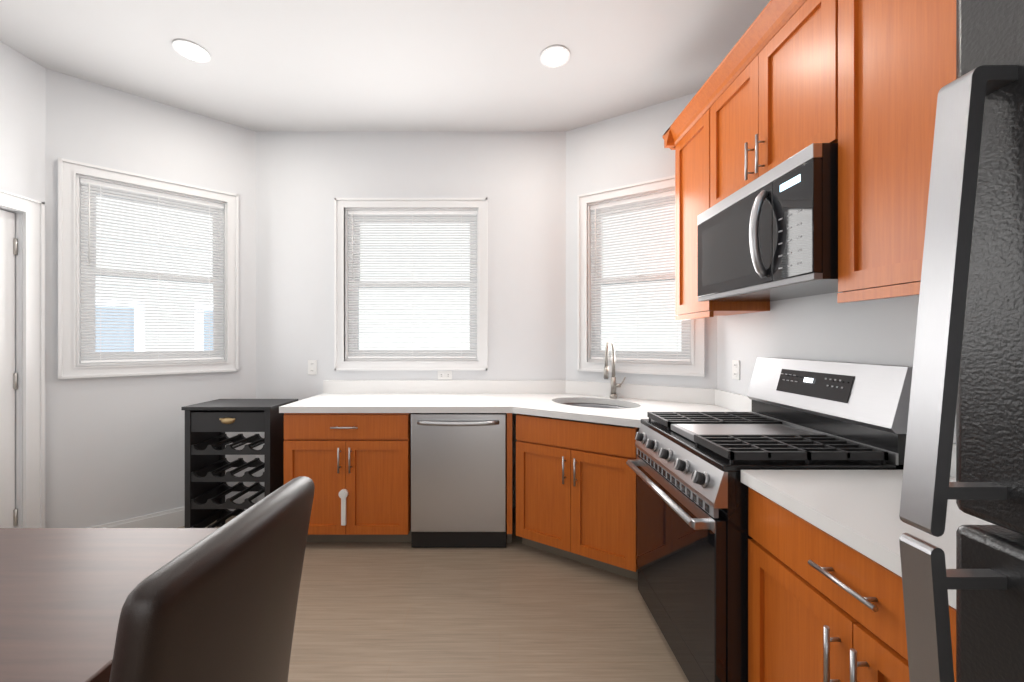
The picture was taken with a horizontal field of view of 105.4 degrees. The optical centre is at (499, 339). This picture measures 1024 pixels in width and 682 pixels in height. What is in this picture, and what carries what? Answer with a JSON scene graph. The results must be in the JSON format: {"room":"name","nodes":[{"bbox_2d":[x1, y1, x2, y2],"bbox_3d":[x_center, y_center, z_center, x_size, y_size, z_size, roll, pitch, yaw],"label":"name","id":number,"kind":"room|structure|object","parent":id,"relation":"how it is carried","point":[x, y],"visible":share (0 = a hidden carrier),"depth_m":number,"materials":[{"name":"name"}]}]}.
{"room":"kitchen","nodes":[
{"label":"kitchen","id":0,"kind":"room"},
{"bbox_2d":[0,0,769,131],"bbox_3d":[-0.680,-1.720,0.355,5.200,0.120,6.510,0,0,0],"label":"ceiling","id":1,"kind":"structure","parent":0,"point":[374,66],"depth_m":2.28,"materials":[{"name":"paint"}]},
{"bbox_2d":[172,39,210,62],"bbox_3d":[-1.770,-1.655,2.240,0.176,0.009,0.176,0,0,0],"label":"recessed light","id":2,"kind":"object","parent":1,"relation":"in","point":[190,50],"visible":1,"depth_m":2.23,"materials":[{"name":"white"}]},
{"bbox_2d":[540,45,569,67],"bbox_3d":[0.322,-1.655,2.283,0.176,0.009,0.176,0,0,0],"label":"recessed light","id":3,"kind":"object","parent":1,"relation":"in","point":[554,56],"visible":1,"depth_m":2.27,"materials":[{"name":"white"}]},
{"bbox_2d":[178,508,688,681],"bbox_3d":[-0.680,1.400,0.355,5.200,0.120,6.510,0,0,0],"label":"floor","id":4,"kind":"structure","parent":0,"point":[516,610],"depth_m":1.87,"materials":[{"name":"wood"}]},
{"bbox_2d":[0,528,217,681],"bbox_3d":[-1.510,0.960,0.178,1.620,0.760,2.056,0,0,0],"label":"dining table","id":5,"kind":"object","parent":4,"relation":"on","point":[65,593],"visible":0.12,"depth_m":0.90,"materials":[{"name":"wood"}]},
{"bbox_2d":[109,476,314,681],"bbox_3d":[-0.691,0.824,0.730,0.538,1.031,0.458,0,0,0],"label":"chair","id":6,"kind":"object","parent":4,"relation":"on","point":[219,604],"visible":1,"depth_m":0.63,"materials":[{"name":"brown leather"}]},
{"bbox_2d":[181,399,297,527],"bbox_3d":[-1.755,0.885,2.669,0.574,0.910,0.346,0,0,0],"label":"wine rack","id":7,"kind":"object","parent":4,"relation":"on","point":[208,424],"visible":0.81,"depth_m":2.54,"materials":[{"name":"black wood"}]},
{"bbox_2d":[284,413,410,541],"bbox_3d":[-0.987,0.903,2.769,0.804,0.874,0.631,0,0,0],"label":"base cabinet","id":8,"kind":"object","parent":4,"relation":"on","point":[355,468],"visible":0.83,"depth_m":2.49,"materials":[{"name":"brown wood"}]},
{"bbox_2d":[411,413,505,547],"bbox_3d":[-0.266,0.904,2.762,0.612,0.872,0.647,0,0,0],"label":"dishwasher","id":9,"kind":"object","parent":4,"relation":"on","point":[458,480],"visible":0.98,"depth_m":2.48,"materials":[{"name":"silver metal"}]},
{"bbox_2d":[506,413,511,542],"bbox_3d":[0.061,0.903,2.790,0.034,0.874,0.600,0,0,0],"label":"cabinet filler","id":10,"kind":"object","parent":4,"relation":"on","point":[509,477],"visible":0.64,"depth_m":2.49,"materials":[{"name":"brown wood"}]},
{"bbox_2d":[516,414,639,580],"bbox_3d":[0.590,0.903,2.565,0.745,0.874,0.736,0,0,32],"label":"base cabinet","id":11,"kind":"object","parent":4,"relation":"on","point":[576,490],"visible":0.88,"depth_m":2.26,"materials":[{"name":"brown wood"}]},
{"bbox_2d":[279,393,736,427],"bbox_3d":[0.008,0.444,2.576,2.816,0.040,1.060,0,0,0],"label":"countertop","id":12,"kind":"structure","parent":11,"relation":"on","point":[551,406],"depth_m":2.52,"materials":[{"name":"white stone"}]},
{"bbox_2d":[323,380,751,411],"bbox_3d":[0.009,0.373,2.578,2.818,0.102,1.061,0,0,0],"label":"backsplash","id":13,"kind":"structure","parent":12,"relation":"on","point":[732,401],"depth_m":3.09,"materials":[{"name":"white stone"}]},
{"bbox_2d":[552,403,633,427],"bbox_3d":[0.637,0.555,2.639,0.577,0.180,0.494,0,0,0],"label":"sink","id":14,"kind":"object","parent":12,"relation":"in","point":[593,405],"visible":0.12,"depth_m":2.81,"materials":[{"name":"silver metal"}]},
{"bbox_2d":[604,339,625,398],"bbox_3d":[0.808,0.208,2.764,0.189,0.430,0.194,0,0,0],"label":"faucet","id":15,"kind":"object","parent":12,"relation":"on","point":[614,385],"visible":1,"depth_m":2.81,"materials":[{"name":"silver metal"}]},
{"bbox_2d":[626,357,912,681],"bbox_3d":[1.020,0.715,1.660,0.753,1.250,0.756,0,0,0],"label":"range","id":16,"kind":"object","parent":4,"relation":"on","point":[693,536],"visible":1,"depth_m":1.45,"materials":[{"name":"black metal"}]},
{"bbox_2d":[748,487,955,681],"bbox_3d":[1.085,0.903,0.890,0.631,0.874,0.756,0,0,0],"label":"base cabinet","id":17,"kind":"object","parent":4,"relation":"on","point":[823,606],"visible":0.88,"depth_m":1.00,"materials":[{"name":"brown wood"}]},
{"bbox_2d":[741,443,994,608],"bbox_3d":[1.101,0.393,0.890,0.633,0.142,0.764,0,0,0],"label":"countertop","id":18,"kind":"structure","parent":17,"relation":"on","point":[858,510],"depth_m":1.00,"materials":[{"name":"white stone"}]},
{"bbox_2d":[899,0,1023,681],"bbox_3d":[0.944,0.445,0.090,0.932,1.790,0.820,0,0,0],"label":"refrigerator","id":19,"kind":"object","parent":4,"relation":"on","point":[968,367],"visible":1,"depth_m":0.45,"materials":[{"name":"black metal"}]},
{"bbox_2d":[0,41,955,527],"bbox_3d":[-0.684,-0.155,0.400,4.814,3.010,6.040,0,0,0],"label":"wall","id":20,"kind":"structure","parent":0,"point":[114,449],"depth_m":2.93,"materials":[{"name":"paint"}]},
{"bbox_2d":[0,210,17,527],"bbox_3d":[-2.786,0.300,1.865,0.138,2.068,0.806,0,0,0],"label":"door","id":21,"kind":"structure","parent":20,"relation":"in","point":[8,374],"depth_m":2.23,"materials":[{"name":"white wood"}]},
{"bbox_2d":[0,189,44,527],"bbox_3d":[-2.826,0.256,1.863,0.148,2.169,0.988,0,0,0],"label":"door frame","id":22,"kind":"structure","parent":20,"relation":"attached to","point":[33,210],"depth_m":2.30,"materials":[{"name":"white wood"}]},
{"bbox_2d":[58,157,238,378],"bbox_3d":[-2.421,-0.440,2.766,0.930,1.364,0.165,0,0,-41],"label":"window","id":23,"kind":"structure","parent":20,"relation":"in","point":[79,271],"depth_m":2.68,"materials":[{"name":"plastic"}]},
{"bbox_2d":[88,492,254,527],"bbox_3d":[-2.361,1.272,2.736,0.836,0.135,0.733,0,0,0],"label":"baseboard","id":24,"kind":"structure","parent":20,"relation":"attached to","point":[173,518],"depth_m":2.58,"materials":[{"name":"white wood"}]},
{"bbox_2d":[308,360,316,374],"bbox_3d":[-1.495,0.220,3.105,0.070,0.115,0.010,0,0,0],"label":"electrical outlet","id":25,"kind":"object","parent":20,"relation":"attached to","point":[312,367],"visible":1,"depth_m":3.10,"materials":[{"name":"white plastic"}]},
{"bbox_2d":[334,198,487,369],"bbox_3d":[-0.704,-0.440,3.163,1.212,1.364,0.165,0,0,0],"label":"window","id":26,"kind":"structure","parent":20,"relation":"in","point":[351,215],"depth_m":3.13,"materials":[{"name":"plastic"}]},
{"bbox_2d":[438,371,451,379],"bbox_3d":[-0.440,0.282,3.105,0.115,0.070,0.010,0,0,0],"label":"electrical outlet","id":27,"kind":"object","parent":20,"relation":"attached to","point":[444,375],"visible":1,"depth_m":3.10,"materials":[{"name":"white plastic"}]},
{"bbox_2d":[577,175,704,376],"bbox_3d":[1.016,-0.440,2.865,0.876,1.364,0.165,0,0,32],"label":"window","id":28,"kind":"structure","parent":20,"relation":"in","point":[689,358],"depth_m":2.88,"materials":[{"name":"plastic"}]},
{"bbox_2d":[670,80,769,319],"bbox_3d":[1.259,-0.731,2.217,0.318,1.158,0.466,0,0,0],"label":"upper cabinet","id":29,"kind":"object","parent":20,"relation":"attached to","point":[692,139],"depth_m":2.23,"materials":[{"name":"brown wood"}]},
{"bbox_2d":[732,360,739,379],"bbox_3d":[1.415,0.180,2.340,0.010,0.115,0.070,0,0,0],"label":"electrical outlet","id":30,"kind":"object","parent":20,"relation":"attached to","point":[735,369],"visible":1,"depth_m":2.33,"materials":[{"name":"white plastic"}]},
{"bbox_2d":[714,0,833,204],"bbox_3d":[1.259,-0.982,1.660,0.318,0.655,0.768,0,0,0],"label":"upper cabinet","id":31,"kind":"object","parent":20,"relation":"attached to","point":[774,98],"depth_m":1.56,"materials":[{"name":"brown wood"}]},
{"bbox_2d":[697,143,837,300],"bbox_3d":[1.188,-0.424,1.660,0.455,0.448,0.752,0,0,0],"label":"over-the-range microwave","id":32,"kind":"object","parent":31,"relation":"attached to","point":[771,235],"visible":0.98,"depth_m":1.47,"materials":[{"name":"black metal"}]},
{"bbox_2d":[834,0,925,299],"bbox_3d":[1.259,-0.731,1.097,0.318,1.158,0.478,0,0,0],"label":"upper cabinet","id":33,"kind":"object","parent":20,"relation":"attached to","point":[861,83],"depth_m":1.14,"materials":[{"name":"brown wood"}]},
{"bbox_2d":[926,0,955,217],"bbox_3d":[1.259,-0.731,0.767,0.318,1.158,0.415,0,0,0],"label":"upper cabinet","id":34,"kind":"object","parent":20,"relation":"attached to","point":[940,14],"depth_m":0.99,"materials":[{"name":"brown wood"}]},
{"label":"outside","id":35,"kind":"structure","parent":0,"visible":0},
{"bbox_2d":[96,197,680,351],"bbox_3d":[-0.710,-1.160,4.708,13.624,7.000,5.942,0,0,0],"label":"window blinds","id":36,"kind":"structure","parent":35,"point":[382,345],"depth_m":5.04,"materials":[{"name":"white plastic"}]}
]}

